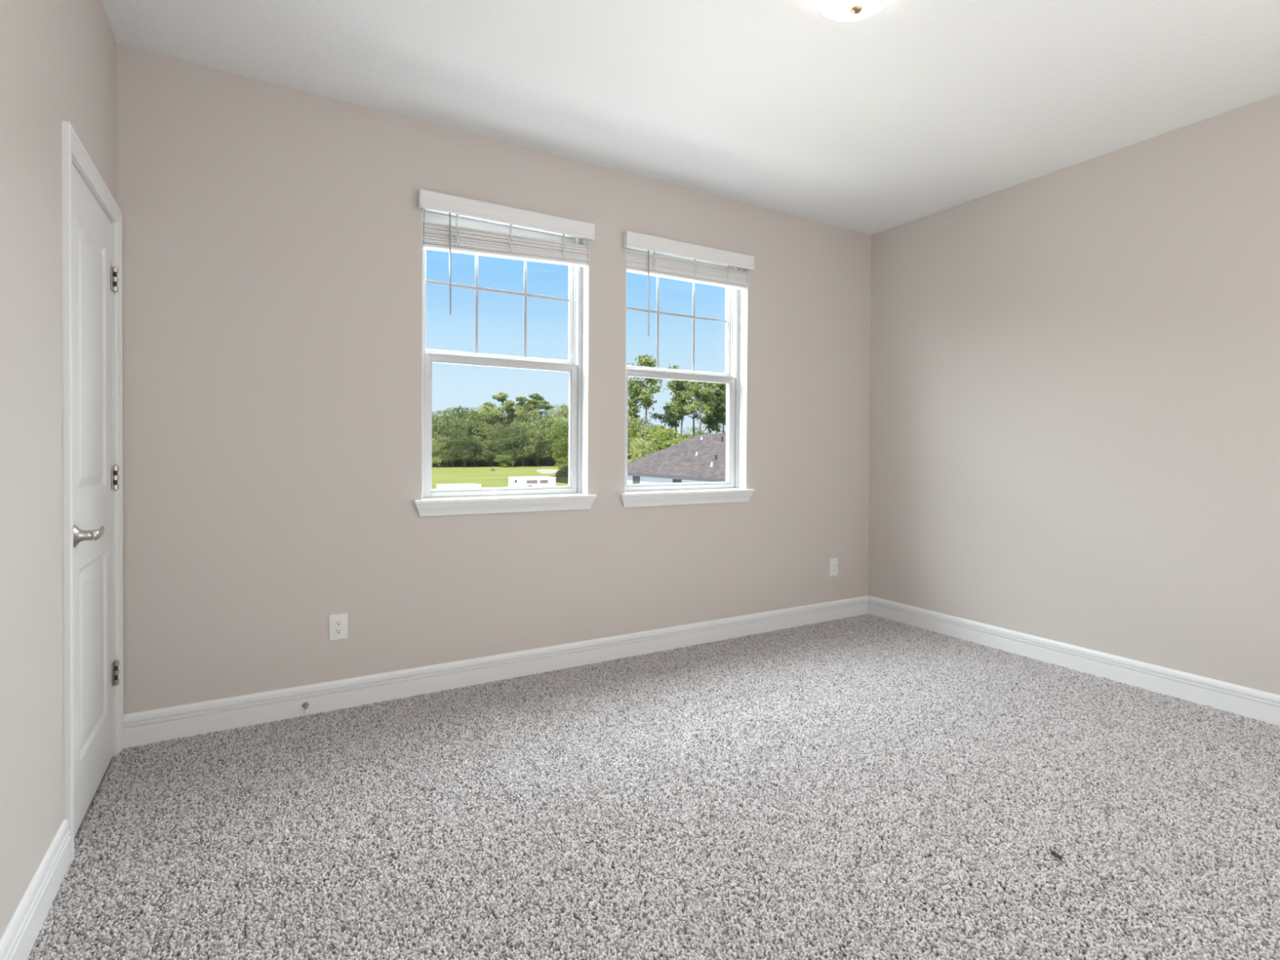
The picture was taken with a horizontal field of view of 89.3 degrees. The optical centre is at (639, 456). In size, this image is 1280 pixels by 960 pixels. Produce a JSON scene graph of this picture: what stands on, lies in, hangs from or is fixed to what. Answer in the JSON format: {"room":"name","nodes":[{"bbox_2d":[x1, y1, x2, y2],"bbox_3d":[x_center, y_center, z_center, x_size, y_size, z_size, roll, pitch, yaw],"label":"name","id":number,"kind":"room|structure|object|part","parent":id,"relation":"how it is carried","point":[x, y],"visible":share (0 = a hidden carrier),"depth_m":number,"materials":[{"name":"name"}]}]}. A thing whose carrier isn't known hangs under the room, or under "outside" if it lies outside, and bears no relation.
{"room":"empty bedroom","nodes":[
{"label":"empty bedroom","id":0,"kind":"room"},
{"bbox_2d":[0,0,116,939],"bbox_3d":[-1.175,-0.155,0.945,0.120,3.243,3.580,0,1,-30],"label":"wall","id":1,"kind":"structure","parent":0,"point":[58,58],"depth_m":1.58,"materials":[{"name":"grey paint"}]},
{"bbox_2d":[0,817,71,959],"bbox_3d":[-0.947,1.103,0.692,0.015,0.135,2.642,0,1,-30],"label":"baseboard","id":2,"kind":"structure","parent":1,"relation":"attached to","point":[16,943],"depth_m":1.57,"materials":[{"name":"white paint"}]},
{"bbox_2d":[62,120,123,863],"bbox_3d":[-1.852,0.184,2.125,0.209,2.334,0.852,0,1,-30],"label":"door","id":3,"kind":"structure","parent":1,"relation":"in","point":[92,241],"depth_m":2.11,"materials":[{"name":"white paint"}]},
{"bbox_3d":[-1.664,0.237,1.939,0.050,0.067,0.067,0,1,-30],"label":"handle","id":4,"kind":"part","parent":3,"relation":"part of","materials":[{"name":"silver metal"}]},
{"bbox_3d":[-1.665,0.236,1.994,0.020,0.033,0.132,0,1,-30],"label":"lever","id":5,"kind":"part","parent":3,"relation":"part of","materials":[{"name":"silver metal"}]},
{"bbox_2d":[302,702,308,712],"bbox_3d":[-1.453,1.093,2.818,0.025,0.025,0.070,0,1,-30],"label":"door stop","id":6,"kind":"object","parent":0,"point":[305,704],"visible":1,"depth_m":2.84,"materials":[{"name":"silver metal"}]},
{"bbox_2d":[116,43,871,714],"bbox_3d":[-0.235,-0.177,3.692,4.526,3.243,0.200,0,1,-30],"label":"wall","id":7,"kind":"structure","parent":0,"point":[272,233],"depth_m":2.96,"materials":[{"name":"grey paint"}]},
{"bbox_2d":[328,613,347,641],"bbox_3d":[-1.359,0.770,2.921,0.079,0.118,0.009,0,1,-30],"label":"electrical outlet","id":8,"kind":"object","parent":7,"relation":"attached to","point":[338,623],"visible":1,"depth_m":2.92,"materials":[{"name":"white plastic"}]},
{"bbox_2d":[335,628,342,635],"bbox_3d":[-1.358,0.789,2.918,0.028,0.028,0.002,0,1,-30],"label":"receptacle","id":9,"kind":"object","parent":8,"relation":"attached to","point":[338,631],"depth_m":2.92,"materials":[{"name":"grey plastic"}]},
{"bbox_2d":[335,620,342,626],"bbox_3d":[-1.358,0.751,2.918,0.028,0.028,0.002,0,1,-30],"label":"receptacle","id":10,"kind":"object","parent":8,"relation":"attached to","point":[338,623],"depth_m":2.92,"materials":[{"name":"grey plastic"}]},
{"bbox_2d":[123,595,868,748],"bbox_3d":[-0.187,1.078,3.612,4.285,0.135,0.015,0,1,-30],"label":"baseboard","id":11,"kind":"structure","parent":7,"relation":"attached to","point":[148,726],"depth_m":3.15,"materials":[{"name":"white paint"}]},
{"bbox_2d":[413,207,596,516],"bbox_3d":[-0.698,-0.481,3.380,0.956,1.538,0.220,0,1,-30],"label":"window","id":12,"kind":"structure","parent":7,"relation":"in","point":[455,501],"depth_m":3.43,"materials":[{"name":"white paint"}]},
{"bbox_2d":[426,254,568,356],"bbox_3d":[-0.737,-0.853,3.447,0.787,0.630,0.003,0,1,-30],"label":"grille","id":13,"kind":"object","parent":12,"relation":"attached to","point":[476,287],"depth_m":3.39,"materials":[{"name":"grey"}]},
{"bbox_3d":[-0.737,-0.859,3.446,0.828,0.725,0.042,0,1,-30],"label":"sash","id":14,"kind":"part","parent":12,"relation":"part of","materials":[{"name":"clear plastic"}]},
{"bbox_3d":[-0.713,-0.154,3.406,0.829,0.714,0.040,0,1,-30],"label":"sash","id":15,"kind":"part","parent":12,"relation":"part of","materials":[{"name":"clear plastic"}]},
{"bbox_3d":[-0.674,0.218,3.341,0.956,0.020,0.112,0,1,-30],"label":"sill","id":16,"kind":"part","parent":12,"relation":"part of","materials":[{"name":"white paint"}]},
{"bbox_2d":[417,188,595,315],"bbox_3d":[-0.666,-0.972,3.313,0.914,0.564,0.114,0,1,-30],"label":"window blind","id":17,"kind":"object","parent":12,"relation":"attached to","point":[440,237],"visible":0.99,"depth_m":3.27,"materials":[{"name":"white plastic"}]},
{"bbox_3d":[-0.894,-1.113,3.170,0.024,0.173,0.009,0,1,-30],"label":"ladder cord","id":18,"kind":"part","parent":17,"relation":"part of","materials":[{"name":"white fabric"}]},
{"bbox_3d":[-0.673,-1.033,3.341,0.869,0.056,0.050,0,1,-30],"label":"rail","id":19,"kind":"part","parent":17,"relation":"part of","materials":[{"name":"white plastic"}]},
{"bbox_3d":[-0.659,-1.119,3.309,0.024,0.160,0.009,0,1,-30],"label":"ladder cord","id":20,"kind":"part","parent":17,"relation":"part of","materials":[{"name":"white fabric"}]},
{"bbox_3d":[-0.406,-1.126,3.457,0.024,0.147,0.009,0,1,-30],"label":"ladder cord","id":21,"kind":"part","parent":17,"relation":"part of","materials":[{"name":"white fabric"}]},
{"bbox_2d":[619,247,754,507],"bbox_3d":[0.263,-0.481,3.946,0.956,1.538,0.220,0,1,-30],"label":"window","id":22,"kind":"structure","parent":7,"relation":"in","point":[735,376],"depth_m":4.10,"materials":[{"name":"white paint"}]},
{"bbox_2d":[626,276,726,370],"bbox_3d":[0.223,-0.853,4.013,0.788,0.630,0.003,0,1,-30],"label":"grille","id":23,"kind":"object","parent":22,"relation":"attached to","point":[657,312],"depth_m":3.98,"materials":[{"name":"grey plastic"}]},
{"bbox_3d":[0.224,-0.859,4.011,0.828,0.725,0.042,0,1,-30],"label":"sash","id":24,"kind":"part","parent":22,"relation":"part of","materials":[{"name":"clear plastic"}]},
{"bbox_3d":[0.247,-0.154,3.971,0.830,0.714,0.040,0,1,-30],"label":"sash","id":25,"kind":"part","parent":22,"relation":"part of","materials":[{"name":"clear plastic"}]},
{"bbox_3d":[0.286,0.218,3.906,0.956,0.020,0.112,0,1,-30],"label":"sill","id":26,"kind":"part","parent":22,"relation":"part of","materials":[{"name":"white paint"}]},
{"bbox_2d":[622,231,754,336],"bbox_3d":[0.294,-0.972,3.879,0.914,0.564,0.114,0,1,-30],"label":"window blind","id":27,"kind":"object","parent":22,"relation":"attached to","point":[648,264],"visible":0.98,"depth_m":3.84,"materials":[{"name":"white plastic"}]},
{"bbox_3d":[0.083,-1.137,3.745,0.024,0.126,0.009,0,1,-30],"label":"ladder cord","id":28,"kind":"part","parent":27,"relation":"part of","materials":[{"name":"white fabric"}]},
{"bbox_3d":[0.287,-1.069,3.906,0.870,0.022,0.050,0,1,-30],"label":"rail","id":29,"kind":"part","parent":27,"relation":"part of","materials":[{"name":"white plastic"}]},
{"bbox_3d":[0.332,-1.138,3.892,0.024,0.124,0.009,0,1,-30],"label":"ladder cord","id":30,"kind":"part","parent":27,"relation":"part of","materials":[{"name":"white fabric"}]},
{"bbox_3d":[0.552,-1.139,4.021,0.024,0.122,0.009,0,1,-30],"label":"ladder cord","id":31,"kind":"part","parent":27,"relation":"part of","materials":[{"name":"white fabric"}]},
{"bbox_2d":[829,557,837,576],"bbox_3d":[1.354,0.774,4.519,0.076,0.125,0.009,0,1,-30],"label":"wall plate","id":32,"kind":"object","parent":7,"relation":"attached to","point":[833,562],"visible":1,"depth_m":4.51,"materials":[{"name":"white plastic"}]},
{"bbox_2d":[26,613,1279,959],"bbox_3d":[0.665,1.317,2.164,4.526,0.297,3.780,0,1,-30],"label":"floor","id":33,"kind":"structure","parent":0,"point":[867,786],"depth_m":2.05,"materials":[{"name":"grey carpet"}]},
{"bbox_2d":[1050,852,1063,862],"bbox_3d":[1.203,1.155,1.866,0.019,0.012,0.045,0,1,-19],"label":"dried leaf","id":34,"kind":"object","parent":33,"relation":"on","point":[1054,854],"visible":1,"depth_m":1.87,"materials":[{"name":"grey"}]},
{"bbox_2d":[101,0,1279,235],"bbox_3d":[0.682,-1.703,2.134,4.526,0.250,3.780,0,1,-30],"label":"ceiling","id":35,"kind":"structure","parent":0,"point":[907,111],"depth_m":2.69,"materials":[{"name":"white paint"}]},
{"bbox_2d":[812,0,892,22],"bbox_3d":[0.710,-1.516,2.123,0.292,0.124,0.292,0,1,-30],"label":"ceiling light","id":36,"kind":"object","parent":35,"relation":"attached to","point":[845,11],"visible":1,"depth_m":2.14,"materials":[{"name":"white plastic"}]},
{"bbox_2d":[867,93,1279,695],"bbox_3d":[2.622,-0.156,3.181,0.120,3.243,3.580,0,1,-30],"label":"wall","id":37,"kind":"structure","parent":0,"point":[1074,402],"depth_m":3.39,"materials":[{"name":"grey paint"}]},
{"bbox_2d":[867,595,1279,725],"bbox_3d":[2.526,1.097,3.211,0.015,0.135,3.460,0,1,-30],"label":"baseboard","id":38,"kind":"structure","parent":37,"relation":"attached to","point":[1260,705],"depth_m":3.40,"materials":[{"name":"white paint"}]},
{"label":"outside","id":39,"kind":"structure","parent":0,"visible":0},
{"bbox_2d":[432,461,556,466],"bbox_3d":[0.780,1.995,214.550,300.000,0.050,67.500,0,1,-30],"label":"floor","id":40,"kind":"structure","parent":39,"point":[535,461],"depth_m":153.42,"materials":[{"name":"green plant"}]},
{"bbox_2d":[431,413,444,447],"bbox_3d":[-49.554,-3.880,150.624,9.148,12.570,10.182,1,1,33],"label":"broadleaf tree","id":41,"kind":"object","parent":40,"relation":"on","point":[433,415],"visible":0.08,"depth_m":149.13,"materials":[{"name":"green plant"}]},
{"bbox_2d":[434,458,451,466],"bbox_3d":[-46.045,0.243,152.169,4.250,4.787,4.272,0,1,-37],"label":"bush","id":42,"kind":"object","parent":40,"relation":"on","point":[439,464],"visible":0.25,"depth_m":151.00,"materials":[{"name":"green plant"}]},
{"bbox_2d":[431,409,457,437],"bbox_3d":[-48.463,-4.402,156.018,11.581,13.511,11.118,0,1,5],"label":"broadleaf tree","id":43,"kind":"object","parent":40,"relation":"on","point":[437,411],"visible":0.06,"depth_m":155.53,"materials":[{"name":"green plant"}]},
{"bbox_2d":[431,408,474,465],"bbox_3d":[-44.487,-4.451,151.781,10.855,13.751,11.541,0,1,5],"label":"broadleaf tree","id":44,"kind":"object","parent":40,"relation":"on","point":[451,416],"visible":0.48,"depth_m":150.78,"materials":[{"name":"green plant"}]},
{"bbox_2d":[453,458,457,466],"bbox_3d":[-45.410,0.365,155.594,3.875,4.432,4.001,0,1,-41],"label":"bush","id":45,"kind":"object","parent":40,"relation":"on","point":[455,462],"visible":0.15,"depth_m":154.62,"materials":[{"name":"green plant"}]},
{"bbox_2d":[444,404,480,442],"bbox_3d":[-44.334,-5.143,159.894,12.433,14.981,10.803,1,1,33],"label":"broadleaf tree","id":46,"kind":"object","parent":40,"relation":"on","point":[460,415],"visible":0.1,"depth_m":158.95,"materials":[{"name":"green plant"}]},
{"bbox_2d":[456,457,475,466],"bbox_3d":[-41.216,0.229,153.527,4.326,4.848,4.304,0,1,-10],"label":"bush","id":47,"kind":"object","parent":40,"relation":"on","point":[471,463],"visible":0.3,"depth_m":152.32,"materials":[{"name":"green plant"}]},
{"bbox_2d":[448,408,494,455],"bbox_3d":[-39.868,-4.605,154.712,10.228,14.055,11.384,0,1,-43],"label":"broadleaf tree","id":48,"kind":"object","parent":40,"relation":"on","point":[473,431],"visible":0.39,"depth_m":154.56,"materials":[{"name":"green plant"}]},
{"bbox_2d":[467,457,485,466],"bbox_3d":[-39.851,0.027,157.353,4.561,5.216,4.710,0,1,-8],"label":"bush","id":49,"kind":"object","parent":40,"relation":"on","point":[479,463],"visible":0.16,"depth_m":156.37,"materials":[{"name":"green plant"}]},
{"bbox_2d":[459,404,502,447],"bbox_3d":[-39.183,-5.185,161.419,12.407,15.077,12.924,1,1,18],"label":"broadleaf tree","id":50,"kind":"object","parent":40,"relation":"on","point":[489,406],"visible":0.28,"depth_m":160.00,"materials":[{"name":"green plant"}]},
{"bbox_2d":[487,458,503,466],"bbox_3d":[-35.222,0.227,158.572,4.336,4.803,4.199,0,1,-11],"label":"bush","id":51,"kind":"object","parent":40,"relation":"on","point":[494,464],"visible":0.19,"depth_m":157.25,"materials":[{"name":"green plant"}]},
{"bbox_2d":[478,403,515,445],"bbox_3d":[-38.530,-5.685,166.666,12.626,15.994,13.423,1,1,39],"label":"broadleaf tree","id":52,"kind":"object","parent":40,"relation":"on","point":[494,403],"visible":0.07,"depth_m":165.56,"materials":[{"name":"green plant"}]},
{"bbox_2d":[480,391,526,436],"bbox_3d":[-34.276,-6.843,161.709,10.632,18.421,10.777,0,1,-33],"label":"pine tree","id":53,"kind":"object","parent":40,"relation":"on","point":[506,406],"visible":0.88,"depth_m":160.11,"materials":[{"name":"green plant"}]},
{"bbox_2d":[494,401,532,447],"bbox_3d":[-32.553,-5.887,166.777,11.876,16.469,13.668,0,1,-44],"label":"broadleaf tree","id":54,"kind":"object","parent":40,"relation":"on","point":[517,407],"visible":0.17,"depth_m":164.47,"materials":[{"name":"green plant"}]},
{"bbox_2d":[510,448,529,466],"bbox_3d":[-29.648,0.028,160.338,4.764,5.277,4.613,0,1,5],"label":"bush","id":55,"kind":"object","parent":40,"relation":"on","point":[526,460],"visible":0.3,"depth_m":159.02,"materials":[{"name":"green plant"}]},
{"bbox_2d":[500,407,543,466],"bbox_3d":[-29.120,-4.893,159.911,10.661,14.649,11.866,0,1,-7],"label":"broadleaf tree","id":56,"kind":"object","parent":40,"relation":"on","point":[531,413],"visible":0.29,"depth_m":159.61,"materials":[{"name":"green plant"}]},
{"bbox_2d":[520,457,533,465],"bbox_3d":[-28.735,0.341,163.890,4.035,4.522,4.015,0,1,2],"label":"bush","id":57,"kind":"object","parent":40,"relation":"on","point":[531,460],"visible":0.23,"depth_m":163.43,"materials":[{"name":"green plant"}]},
{"bbox_2d":[515,392,553,465],"bbox_3d":[-26.920,-6.983,166.791,10.336,18.678,10.248,1,1,34],"label":"pine tree","id":58,"kind":"object","parent":40,"relation":"on","point":[533,404],"visible":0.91,"depth_m":164.96,"materials":[{"name":"green plant"}]},
{"bbox_2d":[528,457,539,465],"bbox_3d":[-27.756,-0.289,167.484,5.277,5.845,5.110,0,1,-30],"label":"bush","id":59,"kind":"object","parent":40,"relation":"on","point":[535,463],"visible":0.09,"depth_m":165.82,"materials":[{"name":"green plant"}]},
{"bbox_2d":[525,410,558,430],"bbox_3d":[-25.675,-4.969,171.808,12.504,14.588,12.004,1,1,27],"label":"broadleaf tree","id":60,"kind":"object","parent":40,"relation":"on","point":[544,413],"visible":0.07,"depth_m":171.44,"materials":[{"name":"green plant"}]},
{"bbox_2d":[537,457,555,465],"bbox_3d":[-23.825,0.276,165.294,4.192,4.697,4.170,0,1,-44],"label":"bush","id":61,"kind":"object","parent":40,"relation":"on","point":[542,462],"visible":0.39,"depth_m":164.15,"materials":[{"name":"green plant"}]},
{"bbox_2d":[531,408,568,465],"bbox_3d":[-21.617,-4.840,164.621,12.195,14.531,11.471,0,1,-3],"label":"broadleaf tree","id":62,"kind":"object","parent":40,"relation":"on","point":[558,412],"visible":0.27,"depth_m":163.83,"materials":[{"name":"green plant"}]},
{"bbox_2d":[542,403,568,429],"bbox_3d":[-20.180,-5.864,171.394,11.876,16.469,13.668,1,1,32],"label":"broadleaf tree","id":63,"kind":"object","parent":40,"relation":"on","point":[566,406],"visible":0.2,"depth_m":169.11,"materials":[{"name":"green plant"}]},
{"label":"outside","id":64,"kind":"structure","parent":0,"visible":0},
{"bbox_2d":[549,475,568,483],"bbox_3d":[8.711,3.291,90.707,42.000,0.050,39.000,0,1,-30],"label":"floor","id":65,"kind":"structure","parent":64,"point":[562,480],"depth_m":88.46,"materials":[{"name":"green plant"}]},
{"bbox_2d":[555,469,568,477],"bbox_3d":[-11.560,2.532,96.750,2.447,1.355,2.369,0,1,-44],"label":"shrub","id":66,"kind":"object","parent":65,"relation":"on","point":[565,473],"visible":0.9,"depth_m":96.17,"materials":[{"name":"green plant"}]},
{"bbox_2d":[560,465,568,475],"bbox_3d":[-11.202,2.233,99.297,2.629,1.974,2.642,0,1,-23],"label":"shrub","id":67,"kind":"object","parent":65,"relation":"on","point":[564,467],"visible":0.22,"depth_m":98.79,"materials":[{"name":"green plant"}]},
{"bbox_2d":[627,378,644,424],"bbox_3d":[-1.311,-3.815,89.446,4.733,14.190,4.304,0,1,-30],"label":"pine tree","id":68,"kind":"object","parent":65,"relation":"on","point":[633,407],"visible":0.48,"depth_m":88.88,"materials":[{"name":"green plant"}]},
{"bbox_2d":[627,415,653,442],"bbox_3d":[-2.209,-0.942,78.866,7.335,8.678,7.447,0,1,-40],"label":"broadleaf tree","id":69,"kind":"object","parent":65,"relation":"on","point":[637,420],"visible":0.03,"depth_m":78.94,"materials":[{"name":"green plant"}]},
{"bbox_2d":[627,436,659,462],"bbox_3d":[-0.051,0.746,66.370,4.111,5.556,4.060,0,1,-39],"label":"broadleaf tree","id":70,"kind":"object","parent":65,"relation":"on","point":[637,446],"visible":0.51,"depth_m":66.02,"materials":[{"name":"green plant"}]},
{"bbox_2d":[627,414,661,460],"bbox_3d":[-1.099,-0.635,72.460,7.143,8.192,6.379,1,1,41],"label":"broadleaf tree","id":71,"kind":"object","parent":65,"relation":"on","point":[636,422],"visible":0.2,"depth_m":72.12,"materials":[{"name":"green plant"}]},
{"bbox_2d":[626,353,665,437],"bbox_3d":[0.592,-4.353,76.509,5.505,15.552,5.220,1,1,32],"label":"pine tree","id":72,"kind":"object","parent":65,"relation":"on","point":[646,400],"visible":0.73,"depth_m":75.56,"materials":[{"name":"green plant"}]},
{"bbox_2d":[631,425,679,456],"bbox_3d":[2.339,0.014,71.853,5.366,6.943,5.754,0,1,-37],"label":"broadleaf tree","id":73,"kind":"object","parent":65,"relation":"on","point":[664,438],"visible":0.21,"depth_m":71.42,"materials":[{"name":"green plant"}]},
{"bbox_2d":[646,423,673,441],"bbox_3d":[2.947,-0.930,100.268,6.255,8.273,6.728,0,1,3],"label":"broadleaf tree","id":74,"kind":"object","parent":65,"relation":"on","point":[656,425],"visible":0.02,"depth_m":100.21,"materials":[{"name":"green plant"}]},
{"bbox_2d":[647,425,677,449],"bbox_3d":[2.342,-0.274,81.444,5.773,7.324,6.366,1,1,23],"label":"broadleaf tree","id":75,"kind":"object","parent":65,"relation":"on","point":[662,427],"visible":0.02,"depth_m":81.26,"materials":[{"name":"green plant"}]},
{"bbox_2d":[649,432,691,448],"bbox_3d":[3.863,0.325,73.344,5.334,6.311,5.416,0,1,-12],"label":"broadleaf tree","id":76,"kind":"object","parent":65,"relation":"on","point":[686,436],"visible":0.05,"depth_m":73.32,"materials":[{"name":"green plant"}]},
{"bbox_2d":[648,364,700,437],"bbox_3d":[4.308,-4.034,80.578,5.179,14.870,5.965,0,1,-40],"label":"pine tree","id":77,"kind":"object","parent":65,"relation":"on","point":[677,400],"visible":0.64,"depth_m":80.49,"materials":[{"name":"green plant"}]},
{"bbox_2d":[662,437,687,448],"bbox_3d":[4.557,0.689,69.809,4.686,5.653,4.370,1,1,40],"label":"broadleaf tree","id":78,"kind":"object","parent":65,"relation":"on","point":[681,440],"visible":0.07,"depth_m":69.75,"materials":[{"name":"green plant"}]},
{"bbox_2d":[665,368,693,435],"bbox_3d":[5.424,-4.333,88.500,5.087,15.320,4.890,0,1,-20],"label":"pine tree","id":79,"kind":"object","parent":65,"relation":"on","point":[680,417],"visible":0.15,"depth_m":88.19,"materials":[{"name":"green plant"}]},
{"bbox_2d":[677,382,711,436],"bbox_3d":[6.996,-3.530,87.034,5.101,13.766,5.032,0,1,6],"label":"pine tree","id":80,"kind":"object","parent":65,"relation":"on","point":[704,407],"visible":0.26,"depth_m":86.23,"materials":[{"name":"green plant"}]},
{"bbox_2d":[681,426,715,439],"bbox_3d":[8.838,-0.780,101.973,7.383,7.997,6.944,0,1,-6],"label":"broadleaf tree","id":81,"kind":"object","parent":65,"relation":"on","point":[689,435],"visible":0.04,"depth_m":101.03,"materials":[{"name":"green plant"}]},
{"bbox_2d":[680,381,719,435],"bbox_3d":[6.925,-3.172,77.244,4.553,13.241,4.395,0,1,-24],"label":"pine tree","id":82,"kind":"object","parent":65,"relation":"on","point":[704,394],"visible":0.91,"depth_m":77.05,"materials":[{"name":"green plant"}]},
{"bbox_2d":[688,382,715,434],"bbox_3d":[9.693,-3.938,92.322,4.837,14.504,4.399,0,1,-37],"label":"pine tree","id":83,"kind":"object","parent":65,"relation":"on","point":[704,384],"visible":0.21,"depth_m":92.08,"materials":[{"name":"green plant"}]},
{"bbox_2d":[691,431,719,437],"bbox_3d":[8.335,0.205,78.126,5.240,6.496,4.891,0,1,16],"label":"broadleaf tree","id":84,"kind":"object","parent":65,"relation":"on","point":[699,432],"visible":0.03,"depth_m":77.62,"materials":[{"name":"green plant"}]},
{"bbox_2d":[702,382,726,433],"bbox_3d":[11.063,-3.586,86.676,5.587,13.927,4.851,0,1,7],"label":"pine tree","id":85,"kind":"object","parent":65,"relation":"on","point":[722,385],"visible":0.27,"depth_m":86.69,"materials":[{"name":"green plant"}]},
{"bbox_2d":[702,387,726,434],"bbox_3d":[9.909,-2.573,80.952,3.684,12.003,4.317,0,1,15],"label":"pine tree","id":86,"kind":"object","parent":65,"relation":"on","point":[719,401],"visible":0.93,"depth_m":80.57,"materials":[{"name":"green plant"}]},
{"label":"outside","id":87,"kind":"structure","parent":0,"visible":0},
{"bbox_2d":[431,459,568,488],"bbox_3d":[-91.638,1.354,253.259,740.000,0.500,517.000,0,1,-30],"label":"lawn","id":88,"kind":"structure","parent":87,"point":[483,476],"depth_m":105.47,"materials":[{"name":"green plant"}]},
{"bbox_2d":[431,437,444,467],"bbox_3d":[-46.548,-0.824,143.315,6.528,6.616,6.941,0,1,15],"label":"tree","id":89,"kind":"object","parent":88,"relation":"on","point":[436,457],"visible":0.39,"depth_m":143.56,"materials":[{"name":"green plant"}]},
{"bbox_2d":[431,435,455,466],"bbox_3d":[-44.977,-1.221,146.822,7.637,7.362,6.636,0,1,-21],"label":"tree","id":90,"kind":"object","parent":88,"relation":"on","point":[446,445],"visible":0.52,"depth_m":145.52,"materials":[{"name":"green plant"}]},
{"bbox_2d":[432,426,473,466],"bbox_3d":[-42.018,-2.084,146.802,9.242,9.128,8.303,0,1,14],"label":"tree","id":91,"kind":"object","parent":88,"relation":"on","point":[449,432],"visible":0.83,"depth_m":145.75,"materials":[{"name":"green plant"}]},
{"bbox_2d":[435,483,481,488],"bbox_3d":[-13.949,2.865,48.926,3.450,1.490,2.040,0,1,-30],"label":"trailer","id":92,"kind":"object","parent":88,"relation":"on","point":[457,485],"visible":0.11,"depth_m":48.42,"materials":[{"name":"grey metal"}]},
{"bbox_2d":[446,431,480,466],"bbox_3d":[-40.153,-1.567,147.247,8.327,8.095,8.673,0,1,-11],"label":"tree","id":93,"kind":"object","parent":88,"relation":"on","point":[465,441],"visible":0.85,"depth_m":146.68,"materials":[{"name":"green plant"}]},
{"bbox_2d":[464,435,492,466],"bbox_3d":[-37.799,-1.160,150.905,7.140,7.236,7.591,1,1,32],"label":"tree","id":94,"kind":"object","parent":88,"relation":"on","point":[478,450],"visible":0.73,"depth_m":150.16,"materials":[{"name":"green plant"}]},
{"bbox_2d":[476,439,501,466],"bbox_3d":[-35.227,-0.844,151.317,5.972,6.625,6.873,0,1,7],"label":"tree","id":95,"kind":"object","parent":88,"relation":"on","point":[488,451],"visible":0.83,"depth_m":150.82,"materials":[{"name":"green plant"}]},
{"bbox_2d":[483,428,515,466],"bbox_3d":[-33.778,-2.172,154.979,8.399,9.233,9.348,0,1,-22],"label":"tree","id":96,"kind":"object","parent":88,"relation":"on","point":[491,432],"visible":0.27,"depth_m":153.83,"materials":[{"name":"green plant"}]},
{"bbox_2d":[493,454,515,466],"bbox_3d":[-30.937,1.034,147.710,5.166,2.976,4.876,1,1,17],"label":"bush","id":97,"kind":"object","parent":88,"relation":"on","point":[503,464],"visible":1,"depth_m":147.50,"materials":[{"name":"green plant"}]},
{"bbox_2d":[488,423,531,466],"bbox_3d":[-30.410,-2.655,152.868,11.009,10.274,10.568,1,1,43],"label":"tree","id":98,"kind":"object","parent":88,"relation":"on","point":[514,432],"visible":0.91,"depth_m":151.81,"materials":[{"name":"green plant"}]},
{"bbox_2d":[503,422,540,466],"bbox_3d":[-28.377,-2.865,156.844,11.170,10.648,10.507,1,1,21],"label":"tree","id":99,"kind":"object","parent":88,"relation":"on","point":[528,439],"visible":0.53,"depth_m":154.43,"materials":[{"name":"green plant"}]},
{"bbox_2d":[507,475,555,487],"bbox_3d":[-8.890,2.628,51.884,3.870,1.960,2.070,0,1,-30],"label":"trailer","id":100,"kind":"object","parent":88,"relation":"on","point":[533,481],"visible":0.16,"depth_m":51.24,"materials":[{"name":"grey"}]},
{"bbox_3d":[-8.488,2.000,50.933,0.820,0.200,0.007,0,1,-30],"label":"pane","id":101,"kind":"part","parent":100,"relation":"part of","materials":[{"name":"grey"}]},
{"bbox_2d":[517,426,551,466],"bbox_3d":[-25.414,-2.419,157.203,10.146,9.780,8.816,0,1,-45],"label":"tree","id":102,"kind":"object","parent":88,"relation":"on","point":[540,439],"visible":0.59,"depth_m":156.29,"materials":[{"name":"green plant"}]},
{"bbox_2d":[533,427,560,466],"bbox_3d":[-23.527,-2.330,160.828,9.667,9.547,8.685,0,1,8],"label":"tree","id":103,"kind":"object","parent":88,"relation":"on","point":[542,430],"visible":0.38,"depth_m":160.06,"materials":[{"name":"green plant"}]},
{"bbox_2d":[536,469,558,474],"bbox_3d":[-17.286,2.809,123.219,11.150,0.058,24.327,0,1,-30],"label":"bunker","id":104,"kind":"object","parent":88,"relation":"on","point":[542,471],"visible":0.94,"depth_m":120.74},
{"bbox_2d":[544,426,568,464],"bbox_3d":[-19.224,-2.513,160.536,10.675,9.963,10.248,1,1,17],"label":"tree","id":105,"kind":"object","parent":88,"relation":"on","point":[554,439],"visible":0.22,"depth_m":159.18,"materials":[{"name":"green plant"}]},
{"bbox_2d":[545,418,568,470],"bbox_3d":[-11.585,-1.654,110.381,7.609,9.356,7.074,0,1,15],"label":"broadleaf tree","id":106,"kind":"object","parent":88,"relation":"on","point":[564,446],"visible":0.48,"depth_m":109.70,"materials":[{"name":"green plant"}]},
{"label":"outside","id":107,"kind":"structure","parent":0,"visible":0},
{"bbox_3d":[13.547,3.855,39.133,56.000,0.020,40.800,0,1,-30],"label":"lot","id":108,"kind":"object","parent":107,"visible":0},
{"bbox_2d":[627,433,725,484],"bbox_3d":[8.965,1.266,34.891,9.260,5.230,28.660,0,1,-30],"label":"neighbor house","id":109,"kind":"structure","parent":108,"relation":"on","point":[701,458],"depth_m":39.73,"materials":[{"name":"grey"}]},
{"bbox_3d":[-0.230,1.668,41.918,0.013,0.680,0.770,0,1,-30],"label":"pane","id":110,"kind":"part","parent":109,"relation":"part of","materials":[{"name":"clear glass"}]}
]}

